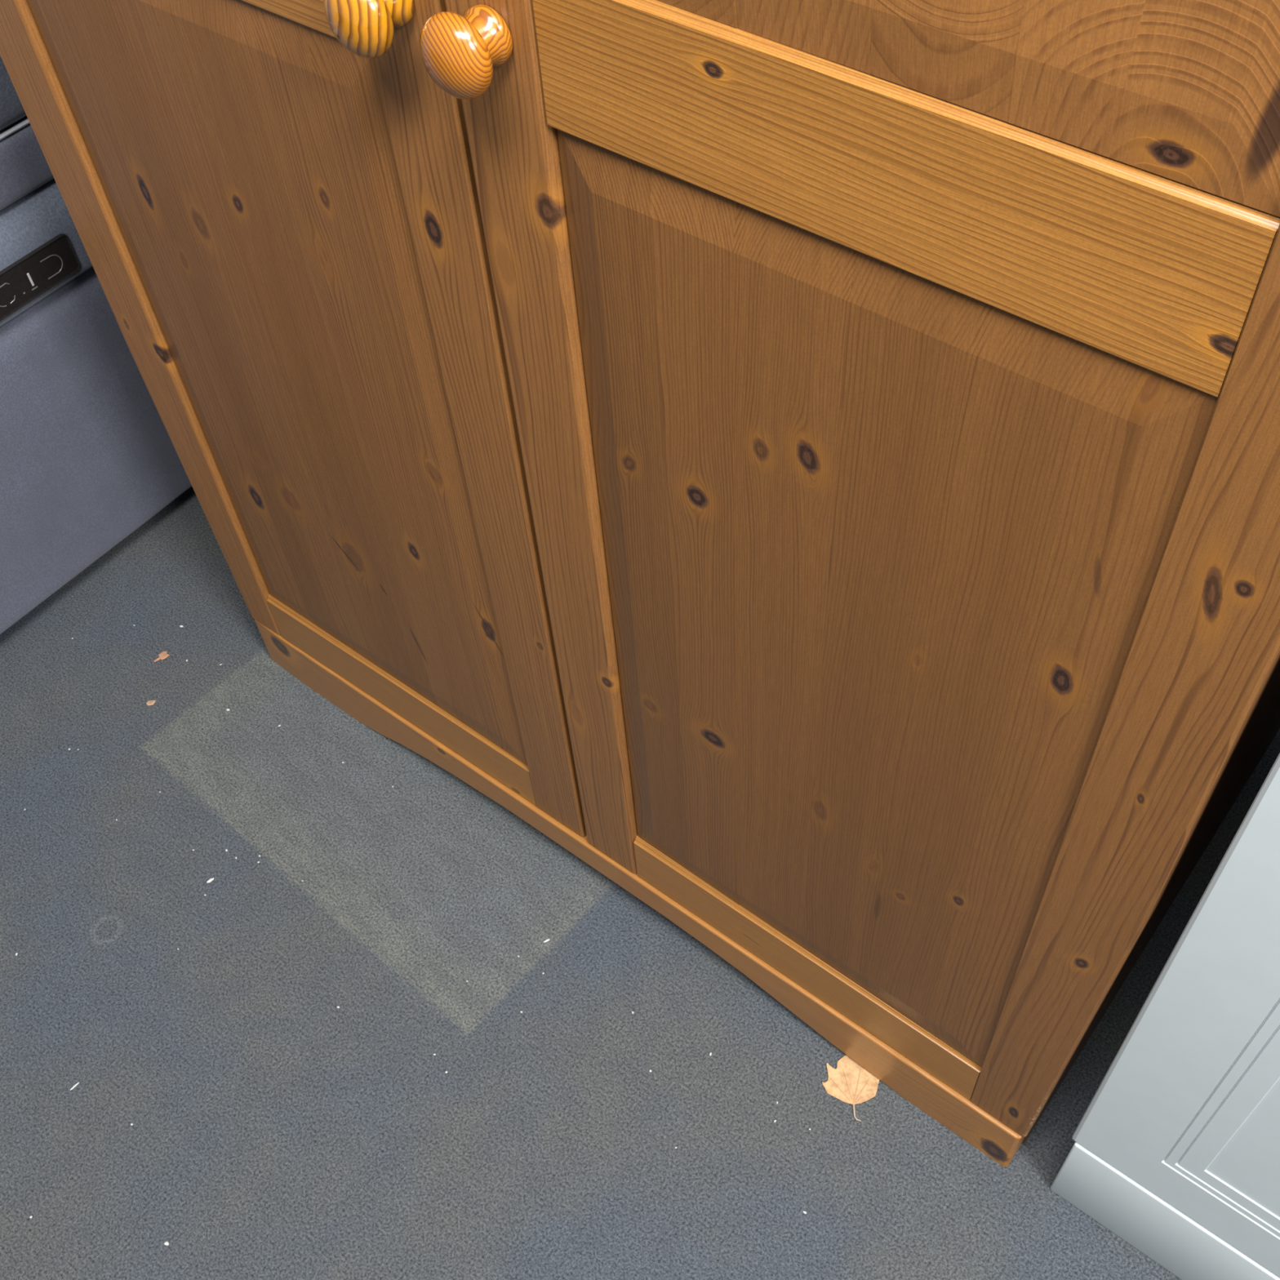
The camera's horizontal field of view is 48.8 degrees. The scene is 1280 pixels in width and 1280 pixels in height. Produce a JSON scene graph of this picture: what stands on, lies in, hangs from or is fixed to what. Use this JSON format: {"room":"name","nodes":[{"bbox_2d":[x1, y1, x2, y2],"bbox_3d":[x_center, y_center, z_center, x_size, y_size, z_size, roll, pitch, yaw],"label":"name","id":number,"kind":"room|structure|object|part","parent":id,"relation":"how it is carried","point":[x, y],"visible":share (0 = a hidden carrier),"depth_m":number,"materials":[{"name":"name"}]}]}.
{"room":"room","nodes":[
{"label":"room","id":0,"kind":"room"},
{"bbox_2d":[0,486,1279,1279],"bbox_3d":[-0.770,0.741,0.887,5.500,0.020,3.300,30,60,25],"label":"floor","id":1,"kind":"structure","parent":0,"point":[278,1131],"depth_m":1.16,"materials":[{"name":"grey fabric"}]},
{"bbox_2d":[0,55,191,634],"bbox_3d":[-0.870,-0.577,1.311,0.816,0.950,0.990,30,60,25],"label":"dishwasher","id":2,"kind":"object","parent":1,"relation":"on","point":[88,456],"visible":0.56,"depth_m":1.35,"materials":[{"name":"metal"}]},
{"bbox_3d":[-0.621,-0.253,1.428,0.208,0.291,0.990,30,60,25],"label":"panel","id":3,"kind":"part","parent":2,"relation":"part of","materials":[{"name":"metal"}]},
{"bbox_2d":[146,700,155,706],"bbox_3d":[-0.480,0.062,1.384,0.009,0.001,0.006,-6,52,0],"label":"scrap","id":4,"kind":"object","parent":1,"relation":"on","point":[149,702],"visible":1,"depth_m":1.38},
{"bbox_2d":[154,651,169,662],"bbox_3d":[-0.481,0.018,1.419,0.010,0.001,0.016,30,60,25],"label":"scrap","id":5,"kind":"object","parent":1,"relation":"on","point":[163,655],"visible":1,"depth_m":1.42,"materials":[{"name":"brown plant"}]},
{"bbox_2d":[206,877,213,883],"bbox_3d":[-0.383,0.214,1.258,0.007,0.002,0.003,-34,57,-21],"label":"crumb","id":6,"kind":"object","parent":1,"relation":"on","point":[210,880],"visible":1,"depth_m":1.26,"materials":[{"name":"white"}]},
{"bbox_2d":[0,0,1279,1167],"bbox_3d":[0.057,-0.506,0.646,0.874,1.802,0.563,30,60,25],"label":"wardrobe","id":7,"kind":"object","parent":1,"relation":"on","point":[811,468],"visible":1,"depth_m":0.71,"materials":[{"name":"brown wood"}]},
{"bbox_3d":[-0.250,-0.381,0.714,0.320,0.074,0.020,30,60,24],"label":"rail","id":8,"kind":"part","parent":7,"relation":"part of","materials":[{"name":"brown wood"}]},
{"bbox_3d":[-0.120,-0.279,0.625,0.037,0.037,0.033,30,60,24],"label":"knob","id":9,"kind":"part","parent":7,"relation":"part of","materials":[{"name":"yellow wood"}]},
{"bbox_3d":[-0.210,0.046,1.258,0.320,0.060,0.020,30,60,24],"label":"rail","id":10,"kind":"part","parent":7,"relation":"part of","materials":[{"name":"brown wood"}]},
{"bbox_3d":[-0.074,-0.251,0.600,0.037,0.037,0.033,30,60,25],"label":"knob","id":11,"kind":"part","parent":7,"relation":"part of","materials":[{"name":"orange wood"}]},
{"bbox_3d":[0.124,0.242,1.080,0.311,0.060,0.020,30,60,25],"label":"rail","id":12,"kind":"part","parent":7,"relation":"part of","materials":[{"name":"brown wood"}]},
{"bbox_3d":[0.085,-0.185,0.535,0.311,0.074,0.020,30,60,25],"label":"rail","id":13,"kind":"part","parent":7,"relation":"part of","materials":[{"name":"brown wood"}]},
{"bbox_2d":[822,1054,879,1121],"bbox_3d":[0.166,0.349,1.112,0.047,0.002,0.044,30,60,25],"label":"dry leaf","id":14,"kind":"object","parent":1,"relation":"on","point":[850,1082],"visible":1,"depth_m":1.11,"materials":[{"name":"beige plant"}]},
{"bbox_3d":[0.168,0.368,1.097,0.004,0.002,0.014,-16,53,-9],"label":"stem","id":15,"kind":"part","parent":14,"relation":"part of","materials":[{"name":"beige plant"}]},
{"bbox_2d":[1050,752,1279,1279],"bbox_3d":[0.784,0.200,0.651,0.908,0.842,0.522,30,60,25],"label":"base cabinet","id":16,"kind":"object","parent":1,"relation":"on","point":[1175,1151],"visible":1,"depth_m":0.84,"materials":[{"name":"paint"}]}
]}

